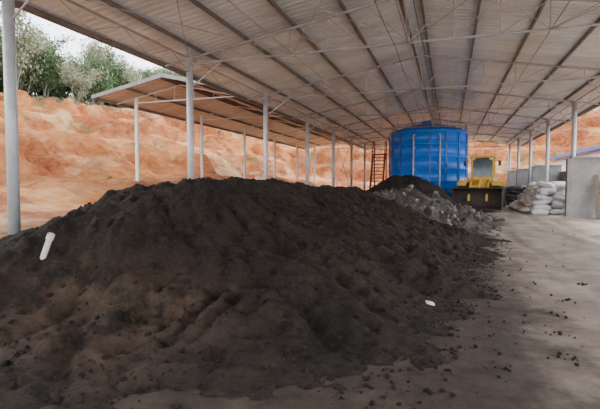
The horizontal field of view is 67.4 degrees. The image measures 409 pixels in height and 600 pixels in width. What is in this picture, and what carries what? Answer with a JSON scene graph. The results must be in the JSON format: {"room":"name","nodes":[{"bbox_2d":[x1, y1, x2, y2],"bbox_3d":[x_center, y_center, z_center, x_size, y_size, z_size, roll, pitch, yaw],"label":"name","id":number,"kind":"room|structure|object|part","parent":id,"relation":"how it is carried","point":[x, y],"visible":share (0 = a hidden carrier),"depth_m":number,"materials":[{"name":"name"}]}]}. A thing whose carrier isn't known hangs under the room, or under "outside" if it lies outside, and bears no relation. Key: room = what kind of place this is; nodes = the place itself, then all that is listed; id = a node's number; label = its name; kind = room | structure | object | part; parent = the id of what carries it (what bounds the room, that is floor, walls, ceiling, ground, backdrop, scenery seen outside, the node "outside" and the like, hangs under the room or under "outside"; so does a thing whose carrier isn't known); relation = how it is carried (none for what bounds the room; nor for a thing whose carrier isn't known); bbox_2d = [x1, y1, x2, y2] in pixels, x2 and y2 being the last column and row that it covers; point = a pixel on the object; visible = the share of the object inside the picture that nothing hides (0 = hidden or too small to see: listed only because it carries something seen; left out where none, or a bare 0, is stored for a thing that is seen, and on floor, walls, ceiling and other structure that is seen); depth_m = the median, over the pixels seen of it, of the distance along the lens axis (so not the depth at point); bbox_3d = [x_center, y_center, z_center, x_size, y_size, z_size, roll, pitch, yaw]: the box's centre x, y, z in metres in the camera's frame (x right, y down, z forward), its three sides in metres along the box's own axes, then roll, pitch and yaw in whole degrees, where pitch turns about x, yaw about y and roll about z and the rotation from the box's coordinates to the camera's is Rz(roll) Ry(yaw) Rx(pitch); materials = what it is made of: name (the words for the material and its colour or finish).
{"room":"waste facility","nodes":[
{"label":"waste facility","id":0,"kind":"room"},
{"bbox_2d":[0,89,346,187],"bbox_3d":[-39.839,-22.336,93.484,104.800,37.257,186.000,1,3,18],"label":"hillside","id":1,"kind":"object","parent":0,"point":[58,138],"visible":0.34,"depth_m":32.66,"materials":[{"name":"orange soil"}]},
{"bbox_2d":[0,33,31,81],"bbox_3d":[-25.849,-12.347,39.906,3.398,6.062,4.230,1,3,25],"label":"tree","id":2,"kind":"object","parent":1,"relation":"on","point":[1,33],"visible":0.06,"depth_m":40.59,"materials":[{"name":"green plant"}]},
{"bbox_2d":[0,22,34,75],"bbox_3d":[-25.181,-12.614,38.831,4.969,6.595,5.103,1,3,12],"label":"tree","id":3,"kind":"object","parent":1,"relation":"on","point":[29,27],"visible":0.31,"depth_m":38.82,"materials":[{"name":"green plant"}]},
{"bbox_2d":[0,49,38,91],"bbox_3d":[-28.235,-13.167,44.946,4.506,6.736,5.118,-2,4,-44],"label":"tree","id":4,"kind":"object","parent":1,"relation":"on","point":[25,82],"visible":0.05,"depth_m":45.20,"materials":[{"name":"green plant"}]},
{"bbox_2d":[0,5,49,88],"bbox_3d":[-24.159,-13.539,39.020,4.223,8.411,5.256,2,3,32],"label":"tree","id":5,"kind":"object","parent":1,"relation":"on","point":[18,21],"visible":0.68,"depth_m":38.72,"materials":[{"name":"green plant"}]},
{"bbox_2d":[17,50,34,89],"bbox_3d":[-27.368,-12.507,43.660,3.048,6.225,3.794,-1,3,-12],"label":"tree","id":6,"kind":"object","parent":1,"relation":"on","point":[27,71],"visible":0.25,"depth_m":43.48,"materials":[{"name":"green plant"}]},
{"bbox_2d":[23,79,41,97],"bbox_3d":[-28.450,-12.643,47.533,3.664,4.543,3.763,-1,3,-14],"label":"tree","id":7,"kind":"object","parent":1,"relation":"on","point":[34,86],"visible":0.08,"depth_m":47.35,"materials":[{"name":"green plant"}]},
{"bbox_2d":[18,28,54,93],"bbox_3d":[-26.032,-13.149,42.902,4.585,7.278,3.684,2,3,40],"label":"tree","id":8,"kind":"object","parent":1,"relation":"on","point":[35,60],"visible":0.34,"depth_m":42.85,"materials":[{"name":"green plant"}]},
{"bbox_2d":[36,86,55,96],"bbox_3d":[-28.848,-12.941,51.526,3.397,4.574,3.859,2,3,31],"label":"tree","id":9,"kind":"object","parent":1,"relation":"on","point":[40,94],"visible":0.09,"depth_m":50.77,"materials":[{"name":"green plant"}]},
{"bbox_2d":[27,51,68,96],"bbox_3d":[-24.506,-12.822,43.934,4.555,5.242,4.009,2,3,30],"label":"tree","id":10,"kind":"object","parent":1,"relation":"on","point":[54,72],"visible":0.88,"depth_m":43.46,"materials":[{"name":"green plant"}]},
{"bbox_2d":[19,20,77,96],"bbox_3d":[-25.749,-13.989,45.175,5.107,7.395,5.246,2,3,40],"label":"tree","id":11,"kind":"object","parent":1,"relation":"on","point":[53,46],"visible":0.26,"depth_m":44.87,"materials":[{"name":"green plant"}]},
{"bbox_2d":[36,31,61,53],"bbox_3d":[-29.885,-15.596,51.880,4.238,8.410,5.274,-2,3,-31],"label":"tree","id":12,"kind":"object","parent":1,"relation":"on","point":[45,31],"visible":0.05,"depth_m":51.09,"materials":[{"name":"green plant"}]},
{"bbox_2d":[49,75,68,98],"bbox_3d":[-26.148,-12.573,48.837,2.906,4.467,4.094,-1,3,-22],"label":"tree","id":13,"kind":"object","parent":1,"relation":"on","point":[66,75],"visible":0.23,"depth_m":48.48,"materials":[{"name":"green plant"}]},
{"bbox_2d":[49,64,80,99],"bbox_3d":[-25.856,-13.070,49.375,4.278,5.392,4.860,2,3,39],"label":"tree","id":14,"kind":"object","parent":1,"relation":"on","point":[64,90],"visible":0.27,"depth_m":48.74,"materials":[{"name":"green plant"}]},
{"bbox_2d":[61,50,85,98],"bbox_3d":[-24.018,-13.518,49.318,4.474,6.548,3.595,-1,3,-17],"label":"tree","id":15,"kind":"object","parent":1,"relation":"on","point":[71,62],"visible":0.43,"depth_m":48.57,"materials":[{"name":"green plant"}]},
{"bbox_2d":[55,54,100,104],"bbox_3d":[-21.730,-11.784,43.997,4.227,4.756,3.001,-1,3,-19],"label":"tree","id":16,"kind":"object","parent":1,"relation":"on","point":[72,76],"visible":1,"depth_m":43.92,"materials":[{"name":"green plant"}]},
{"bbox_2d":[68,70,90,101],"bbox_3d":[-24.205,-12.332,49.072,3.548,4.418,3.454,-2,3,-34],"label":"tree","id":17,"kind":"object","parent":1,"relation":"on","point":[77,88],"visible":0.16,"depth_m":48.95,"materials":[{"name":"green plant"}]},
{"bbox_2d":[79,68,91,104],"bbox_3d":[-27.236,-15.351,58.941,4.479,7.363,5.248,0,3,7],"label":"tree","id":18,"kind":"object","parent":1,"relation":"on","point":[88,97],"visible":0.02,"depth_m":58.44,"materials":[{"name":"green plant"}]},
{"bbox_2d":[77,41,94,59],"bbox_3d":[-27.722,-17.794,61.140,5.256,8.742,4.223,2,3,35],"label":"tree","id":19,"kind":"object","parent":1,"relation":"on","point":[85,54],"visible":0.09,"depth_m":60.61,"materials":[{"name":"green plant"}]},
{"bbox_2d":[75,36,112,104],"bbox_3d":[-21.943,-13.707,47.745,3.914,8.019,4.872,-1,3,-23],"label":"tree","id":20,"kind":"object","parent":1,"relation":"on","point":[97,55],"visible":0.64,"depth_m":47.05,"materials":[{"name":"green plant"}]},
{"bbox_2d":[82,71,112,104],"bbox_3d":[-21.478,-12.254,48.272,3.233,4.261,3.673,2,3,32],"label":"tree","id":21,"kind":"object","parent":1,"relation":"on","point":[100,85],"visible":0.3,"depth_m":47.46,"materials":[{"name":"green plant"}]},
{"bbox_2d":[82,54,116,105],"bbox_3d":[-21.428,-12.848,48.015,3.724,5.709,4.230,-2,3,-41],"label":"tree","id":22,"kind":"object","parent":1,"relation":"on","point":[95,65],"visible":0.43,"depth_m":47.31,"materials":[{"name":"green plant"}]},
{"bbox_2d":[80,44,123,103],"bbox_3d":[-22.706,-14.693,51.546,5.043,8.291,4.303,-2,3,-33],"label":"tree","id":23,"kind":"object","parent":1,"relation":"on","point":[110,58],"visible":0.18,"depth_m":51.74,"materials":[{"name":"green plant"}]},
{"bbox_2d":[104,63,128,105],"bbox_3d":[-21.811,-13.358,51.270,4.930,5.730,4.340,0,3,-10],"label":"tree","id":24,"kind":"object","parent":1,"relation":"on","point":[116,71],"visible":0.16,"depth_m":50.57,"materials":[{"name":"green plant"}]},
{"bbox_2d":[112,78,128,107],"bbox_3d":[-21.372,-12.625,52.566,3.950,4.647,3.477,0,3,-8],"label":"tree","id":25,"kind":"object","parent":1,"relation":"on","point":[128,78],"visible":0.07,"depth_m":52.03,"materials":[{"name":"green plant"}]},
{"bbox_2d":[110,68,142,107],"bbox_3d":[-20.689,-13.224,52.730,5.189,6.286,3.684,-1,3,-23],"label":"tree","id":26,"kind":"object","parent":1,"relation":"on","point":[131,76],"visible":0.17,"depth_m":52.23,"materials":[{"name":"green plant"}]},
{"bbox_2d":[115,71,137,86],"bbox_3d":[-21.208,-13.275,53.297,4.284,6.071,6.035,-1,3,-12],"label":"tree","id":27,"kind":"object","parent":1,"relation":"on","point":[124,78],"visible":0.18,"depth_m":51.46,"materials":[{"name":"green plant"}]},
{"bbox_2d":[114,55,140,76],"bbox_3d":[-25.655,-17.720,65.772,4.409,8.158,5.488,1,3,30],"label":"tree","id":28,"kind":"object","parent":1,"relation":"on","point":[124,63],"visible":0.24,"depth_m":64.57,"materials":[{"name":"green plant"}]},
{"bbox_2d":[127,62,144,73],"bbox_3d":[-29.751,-20.928,79.788,4.254,8.915,5.295,0,3,8],"label":"tree","id":29,"kind":"object","parent":1,"relation":"on","point":[132,66],"visible":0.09,"depth_m":80.28,"materials":[{"name":"green plant"}]},
{"bbox_2d":[138,67,157,78],"bbox_3d":[-18.283,-14.170,56.931,3.961,6.486,3.380,0,3,3],"label":"tree","id":30,"kind":"object","parent":1,"relation":"on","point":[148,73],"visible":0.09,"depth_m":55.97,"materials":[{"name":"green plant"}]},
{"bbox_2d":[146,66,163,74],"bbox_3d":[-25.714,-20.504,79.284,4.457,8.021,5.222,-2,3,-31],"label":"tree","id":31,"kind":"object","parent":1,"relation":"on","point":[157,68],"visible":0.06,"depth_m":78.37,"materials":[{"name":"green plant"}]},
{"bbox_2d":[155,67,184,76],"bbox_3d":[-16.585,-14.570,58.242,5.364,7.305,4.578,-1,3,-21],"label":"tree","id":32,"kind":"object","parent":1,"relation":"on","point":[165,71],"visible":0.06,"depth_m":57.32,"materials":[{"name":"green plant"}]},
{"bbox_2d":[0,164,599,408],"bbox_3d":[32.690,-1.114,12.695,86.000,4.378,76.800,1,3,18],"label":"ground","id":33,"kind":"structure","parent":0,"point":[535,381],"depth_m":4.64,"materials":[{"name":"beige soil"}]},
{"bbox_2d":[91,73,371,182],"bbox_3d":[-0.684,-3.689,34.228,7.990,5.152,31.725,1,3,18],"label":"canopy","id":34,"kind":"object","parent":33,"relation":"on","point":[161,94],"visible":0.72,"depth_m":25.48,"materials":[{"name":"metal"}]},
{"bbox_2d":[0,177,511,408],"bbox_3d":[-0.633,0.313,10.141,11.928,1.846,17.598,1,3,18],"label":"heap","id":35,"kind":"object","parent":33,"relation":"on","point":[333,318],"visible":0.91,"depth_m":5.30,"materials":[{"name":"black soil"}]},
{"bbox_2d":[40,233,54,259],"bbox_3d":[-3.065,0.510,5.454,0.219,0.344,0.086,1,3,18],"label":"pvc pipe","id":36,"kind":"object","parent":35,"relation":"on","point":[50,236],"visible":1,"depth_m":5.43,"materials":[{"name":"white plastic"}]},
{"bbox_2d":[425,300,434,305],"bbox_3d":[1.685,1.278,5.827,0.120,0.064,0.078,0,3,-4],"label":"scrap","id":37,"kind":"object","parent":35,"relation":"on","point":[426,301],"visible":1,"depth_m":5.80,"materials":[{"name":"white plastic"}]},
{"bbox_2d":[0,0,599,234],"bbox_3d":[5.637,-2.517,20.020,15.160,7.027,54.930,1,3,18],"label":"shed","id":38,"kind":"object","parent":33,"relation":"on","point":[515,72],"visible":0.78,"depth_m":14.69,"materials":[{"name":"metal"}]},
{"bbox_2d":[369,140,386,188],"bbox_3d":[5.428,-2.292,31.294,0.920,4.384,2.198,1,3,18],"label":"ladder","id":39,"kind":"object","parent":33,"relation":"on","point":[374,154],"depth_m":31.31,"materials":[{"name":"orange metal"}]},
{"bbox_2d":[366,174,485,213],"bbox_3d":[6.221,-0.583,24.782,10.160,2.142,8.960,1,3,18],"label":"heap","id":40,"kind":"object","parent":33,"relation":"on","point":[395,181],"visible":0.23,"depth_m":23.74,"materials":[{"name":"black soil"}]},
{"bbox_2d":[389,121,468,196],"bbox_3d":[8.914,-2.891,31.450,5.434,5.840,5.434,-1,3,-24],"label":"storage tank","id":41,"kind":"object","parent":33,"relation":"on","point":[437,155],"visible":0.77,"depth_m":29.11,"materials":[{"name":"blue metal"}]},
{"bbox_2d":[373,188,507,234],"bbox_3d":[4.101,0.042,19.192,8.680,1.573,11.970,1,3,18],"label":"heap","id":42,"kind":"object","parent":33,"relation":"on","point":[467,219],"visible":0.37,"depth_m":16.93,"materials":[{"name":"grey gravel"}]},
{"bbox_2d":[381,184,500,235],"bbox_3d":[5.030,-0.009,18.905,5.806,1.695,9.092,1,3,18],"label":"scraps","id":43,"kind":"object","parent":42,"relation":"on","point":[430,207],"visible":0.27,"depth_m":16.89,"materials":[{"name":"plastic"}]},
{"bbox_2d":[451,156,506,209],"bbox_3d":[10.625,-1.290,26.223,2.527,3.053,6.373,1,3,28],"label":"wheel loader","id":44,"kind":"object","parent":33,"relation":"on","point":[484,191],"visible":0.92,"depth_m":24.77,"materials":[{"name":"metal"}]},
{"bbox_3d":[10.827,-2.168,26.567,1.140,1.083,1.064,1,3,28],"label":"cab glass","id":45,"kind":"part","parent":44,"relation":"part of","materials":[{"name":"glass"}]},
{"bbox_2d":[506,185,525,204],"bbox_3d":[15.802,-0.688,32.145,2.796,1.394,5.085,1,3,18],"label":"sacks","id":46,"kind":"object","parent":33,"relation":"on","point":[512,192],"visible":0.38,"depth_m":30.16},
{"bbox_2d":[509,181,564,214],"bbox_3d":[13.312,-0.428,24.863,3.123,1.729,7.640,1,3,18],"label":"sacks","id":47,"kind":"object","parent":33,"relation":"on","point":[540,197],"visible":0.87,"depth_m":22.04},
{"bbox_2d":[594,175,599,218],"bbox_3d":[13.062,-0.333,19.372,0.726,1.911,1.260,1,3,18],"label":"planks","id":48,"kind":"object","parent":33,"relation":"on","point":[596,177],"visible":1,"depth_m":19.51,"materials":[{"name":"brown wood"}]},
{"bbox_2d":[321,106,599,182],"bbox_3d":[61.445,-12.248,100.304,87.000,18.213,110.000,1,3,18],"label":"hillside","id":49,"kind":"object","parent":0,"point":[588,124],"visible":0.21,"depth_m":63.63,"materials":[{"name":"orange soil"}]},
{"bbox_2d":[507,156,599,216],"bbox_3d":[16.438,-1.084,30.768,1.720,3.075,22.520,1,3,18],"label":"wall partition","id":50,"kind":"structure","parent":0,"point":[580,171],"depth_m":20.28,"materials":[{"name":"concrete"}]},
{"bbox_2d":[560,171,565,181],"bbox_3d":[17.705,-0.940,31.829,0.300,2.590,25.000,1,3,18],"label":"wall","id":51,"kind":"structure","parent":0,"point":[562,178],"depth_m":27.84,"materials":[{"name":"concrete"}]},
{"bbox_2d":[549,145,599,160],"bbox_3d":[29.042,-5.301,36.507,9.060,1.520,36.800,1,3,18],"label":"roof","id":52,"kind":"structure","parent":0,"point":[597,146],"depth_m":42.01,"materials":[{"name":"blue metal"}]},
{"bbox_2d":[554,149,599,170],"bbox_3d":[29.071,-2.264,36.635,8.000,4.800,36.000,1,3,18],"label":"wall","id":53,"kind":"structure","parent":0,"point":[560,161],"depth_m":44.73,"materials":[{"name":"white paint"}]}
]}

